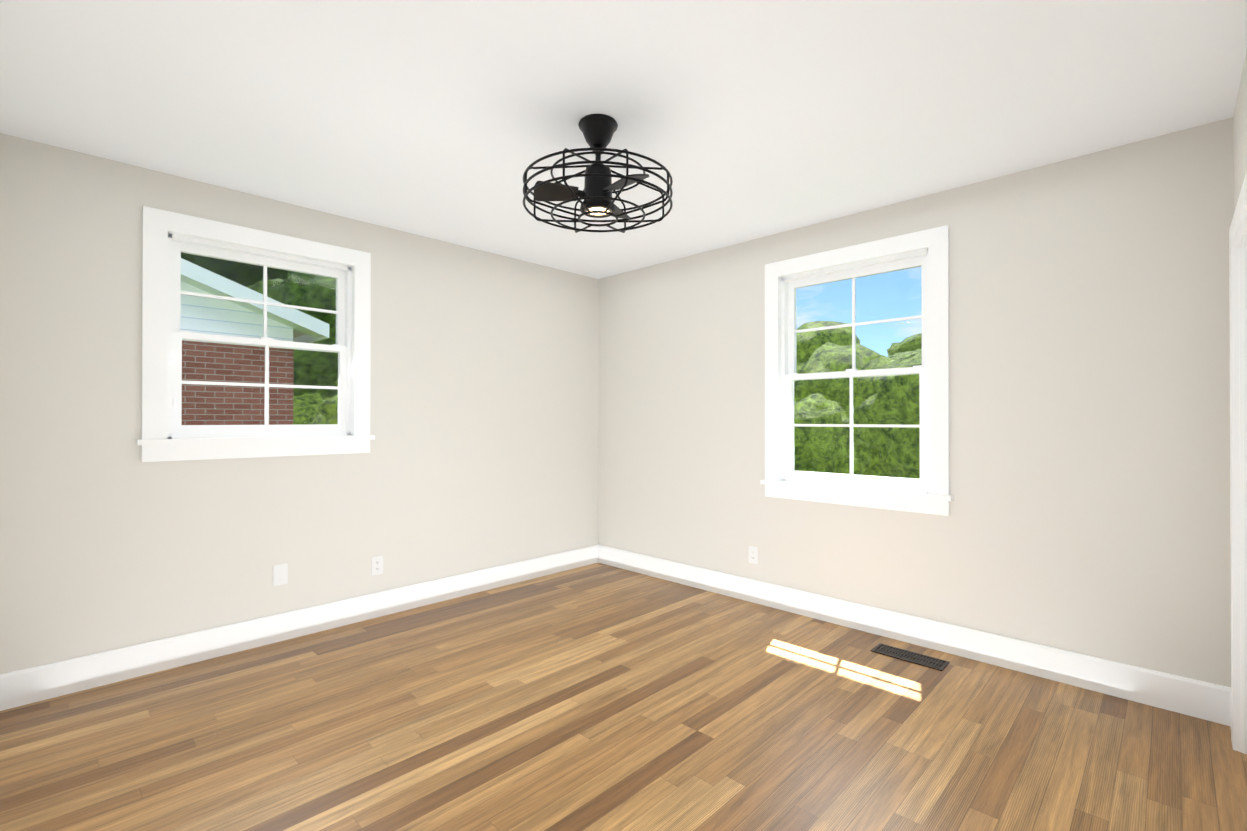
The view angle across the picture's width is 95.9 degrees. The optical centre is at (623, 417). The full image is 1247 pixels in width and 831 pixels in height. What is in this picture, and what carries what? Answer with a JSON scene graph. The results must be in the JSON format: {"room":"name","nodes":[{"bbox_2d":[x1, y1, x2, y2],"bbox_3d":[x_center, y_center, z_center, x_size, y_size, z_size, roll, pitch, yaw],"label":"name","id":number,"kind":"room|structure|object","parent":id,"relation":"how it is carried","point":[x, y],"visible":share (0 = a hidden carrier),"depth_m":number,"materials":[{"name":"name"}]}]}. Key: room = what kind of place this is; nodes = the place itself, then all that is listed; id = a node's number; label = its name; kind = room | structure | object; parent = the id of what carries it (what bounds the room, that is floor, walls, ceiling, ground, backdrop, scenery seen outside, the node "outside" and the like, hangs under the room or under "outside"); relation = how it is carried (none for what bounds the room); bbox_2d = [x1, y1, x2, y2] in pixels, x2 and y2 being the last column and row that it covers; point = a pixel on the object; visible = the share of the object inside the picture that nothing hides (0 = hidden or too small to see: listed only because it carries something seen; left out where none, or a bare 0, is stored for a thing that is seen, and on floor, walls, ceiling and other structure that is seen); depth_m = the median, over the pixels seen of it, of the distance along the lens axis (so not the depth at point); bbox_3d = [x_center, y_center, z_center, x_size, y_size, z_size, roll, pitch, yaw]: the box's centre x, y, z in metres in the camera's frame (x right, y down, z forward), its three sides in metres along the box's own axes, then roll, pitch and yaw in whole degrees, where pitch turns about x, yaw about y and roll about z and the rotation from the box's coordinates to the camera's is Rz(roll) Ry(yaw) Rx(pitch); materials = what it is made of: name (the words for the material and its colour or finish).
{"room":"empty bedroom","nodes":[
{"label":"empty bedroom","id":0,"kind":"room"},
{"bbox_2d":[0,133,597,673],"bbox_3d":[-1.491,0.020,3.696,0.200,2.640,3.840,0,0,44],"label":"wall","id":1,"kind":"structure","parent":0,"point":[482,455],"depth_m":3.02,"materials":[{"name":"paint"}]},
{"bbox_2d":[137,206,374,461],"bbox_3d":[-2.010,-0.398,3.155,0.275,1.228,1.106,0,0,44],"label":"window","id":2,"kind":"structure","parent":1,"relation":"in","point":[168,238],"depth_m":3.02,"materials":[{"name":"white wood"}]},
{"bbox_2d":[273,563,287,585],"bbox_3d":[-1.903,0.872,3.122,0.006,0.115,0.070,0,0,44],"label":"electrical outlet","id":3,"kind":"object","parent":1,"relation":"attached to","point":[280,574],"visible":1,"depth_m":3.12,"materials":[{"name":"white plastic"}]},
{"bbox_2d":[0,544,598,710],"bbox_3d":[-1.431,1.164,3.598,0.016,0.150,3.490,0,0,44],"label":"baseboard","id":4,"kind":"structure","parent":1,"relation":"attached to","point":[42,682],"depth_m":3.01,"materials":[{"name":"white wood"}]},
{"bbox_2d":[372,555,382,575],"bbox_3d":[-1.531,0.921,3.503,0.007,0.115,0.070,0,0,44],"label":"duplex electrical outlet","id":5,"kind":"object","parent":1,"relation":"attached to","point":[377,565],"visible":1,"depth_m":3.50,"materials":[{"name":"white plastic"}]},
{"bbox_2d":[0,563,1246,830],"bbox_3d":[-0.105,1.284,2.337,4.075,0.100,3.840,0,0,44],"label":"floor","id":6,"kind":"structure","parent":0,"point":[596,697],"depth_m":2.18,"materials":[{"name":"brown wood"}]},
{"bbox_2d":[871,643,949,670],"bbox_3d":[1.476,1.234,2.908,0.340,0.005,0.135,0,0,44],"label":"floor vent","id":7,"kind":"object","parent":6,"relation":"in","point":[913,657],"visible":1,"depth_m":2.90,"materials":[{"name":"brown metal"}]},
{"bbox_2d":[0,0,1246,278],"bbox_3d":[-0.105,-1.256,2.347,4.075,0.100,3.840,0,0,44],"label":"ceiling","id":8,"kind":"structure","parent":0,"point":[452,120],"depth_m":2.12,"materials":[{"name":"paint"}]},
{"bbox_2d":[523,114,672,232],"bbox_3d":[-0.104,-1.008,2.311,0.610,0.395,0.610,0,0,44],"label":"fan","id":9,"kind":"object","parent":8,"relation":"hanging from","point":[598,131],"visible":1,"depth_m":2.26,"materials":[{"name":"black metal"}]},
{"bbox_2d":[598,117,1233,686],"bbox_3d":[1.167,0.019,3.644,4.075,2.640,0.200,0,0,44],"label":"wall","id":10,"kind":"structure","parent":0,"point":[1090,401],"depth_m":2.74,"materials":[{"name":"paint"}]},
{"bbox_2d":[749,546,757,563],"bbox_3d":[0.873,0.924,3.784,0.070,0.115,0.007,0,0,44],"label":"duplex electrical outlet","id":11,"kind":"object","parent":10,"relation":"attached to","point":[753,554],"visible":1,"depth_m":3.78,"materials":[{"name":"white plastic"}]},
{"bbox_2d":[760,225,952,515],"bbox_3d":[1.396,-0.245,3.411,1.116,1.528,0.275,0,0,44],"label":"window","id":12,"kind":"structure","parent":10,"relation":"in","point":[927,252],"depth_m":3.31,"materials":[{"name":"white wood"}]},
{"bbox_2d":[598,545,1230,725],"bbox_3d":[1.109,1.164,3.545,3.725,0.150,0.016,0,0,44],"label":"baseboard","id":13,"kind":"structure","parent":10,"relation":"attached to","point":[1188,696],"depth_m":2.88,"materials":[{"name":"white wood"}]},
{"bbox_2d":[1233,51,1246,211],"bbox_3d":[1.299,0.009,0.971,0.150,2.640,3.840,0,0,44],"label":"wall","id":14,"kind":"structure","parent":0,"point":[1240,142],"depth_m":2.02,"materials":[{"name":"paint"}]},
{"bbox_2d":[1230,691,1230,727],"bbox_3d":[1.223,1.154,1.007,0.016,0.150,3.490,0,0,44],"label":"baseboard","id":15,"kind":"structure","parent":14,"relation":"attached to","point":[1230,709],"depth_m":2.24,"materials":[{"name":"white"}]},
{"bbox_2d":[1229,171,1246,753],"bbox_3d":[2.054,0.255,1.757,0.170,1.955,0.950,0,0,44],"label":"door frame","id":16,"kind":"structure","parent":14,"relation":"attached to","point":[1238,360],"depth_m":2.08,"materials":[{"name":"white wood"}]},
{"label":"outside","id":17,"kind":"structure","parent":0,"visible":0},
{"bbox_3d":[-7.229,2.279,13.806,130.000,0.200,130.000,0,0,44],"label":"ground","id":18,"kind":"structure","parent":17,"visible":0},
{"bbox_2d":[181,253,287,286],"bbox_3d":[-11.344,-2.817,19.068,6.816,10.132,6.268,0,0,44],"label":"tree","id":19,"kind":"object","parent":18,"relation":"on","point":[241,271],"depth_m":17.06,"materials":[{"name":"green plant"}]},
{"bbox_2d":[181,258,328,424],"bbox_3d":[-10.165,-0.682,5.515,4.800,5.658,12.020,0,0,44],"label":"house","id":20,"kind":"structure","parent":18,"relation":"on","point":[253,411],"depth_m":7.61,"materials":[{"name":"brick"}]},
{"bbox_2d":[247,271,337,397],"bbox_3d":[-8.183,-0.932,16.706,6.083,6.343,5.527,0,0,44],"label":"tree","id":21,"kind":"object","parent":18,"relation":"on","point":[284,289],"depth_m":14.02,"materials":[{"name":"green plant"}]},
{"bbox_2d":[293,393,329,424],"bbox_3d":[-7.742,0.812,14.278,3.034,2.837,3.423,0,0,44],"label":"tree","id":22,"kind":"object","parent":18,"relation":"on","point":[302,406],"depth_m":12.99,"materials":[{"name":"green plant"}]},
{"bbox_2d":[310,380,337,424],"bbox_3d":[-5.385,0.601,12.119,2.697,3.242,3.037,0,0,44],"label":"tree","id":23,"kind":"object","parent":18,"relation":"on","point":[330,403],"depth_m":10.70,"materials":[{"name":"green plant"}]},
{"bbox_2d":[325,410,337,423],"bbox_3d":[-3.904,0.719,10.290,2.089,2.992,2.464,0,0,44],"label":"tree","id":24,"kind":"object","parent":18,"relation":"on","point":[332,420],"depth_m":9.80,"materials":[{"name":"green plant"}]},
{"bbox_2d":[796,321,859,365],"bbox_3d":[3.647,-0.107,15.008,4.853,4.682,5.429,0,0,44],"label":"tree","id":25,"kind":"object","parent":18,"relation":"on","point":[812,345],"depth_m":13.45,"materials":[{"name":"green plant"}]},
{"bbox_2d":[794,393,871,474],"bbox_3d":[3.105,0.889,10.689,2.928,2.655,3.064,0,0,44],"label":"tree","id":26,"kind":"object","parent":18,"relation":"on","point":[827,412],"depth_m":9.58,"materials":[{"name":"green plant"}]},
{"bbox_2d":[794,342,921,476],"bbox_3d":[5.369,0.289,12.700,4.719,3.871,4.088,0,0,44],"label":"tree","id":27,"kind":"object","parent":18,"relation":"on","point":[819,366],"depth_m":11.41,"materials":[{"name":"green plant"}]},
{"bbox_2d":[853,352,921,478],"bbox_3d":[6.674,0.384,10.571,4.268,3.665,4.721,0,0,44],"label":"tree","id":28,"kind":"object","parent":18,"relation":"on","point":[908,467],"depth_m":9.80,"materials":[{"name":"green plant"}]},
{"bbox_2d":[887,333,921,356],"bbox_3d":[8.177,0.031,15.395,5.175,4.407,6.267,0,0,44],"label":"tree","id":29,"kind":"object","parent":18,"relation":"on","point":[899,346],"depth_m":13.77,"materials":[{"name":"green plant"}]}
]}

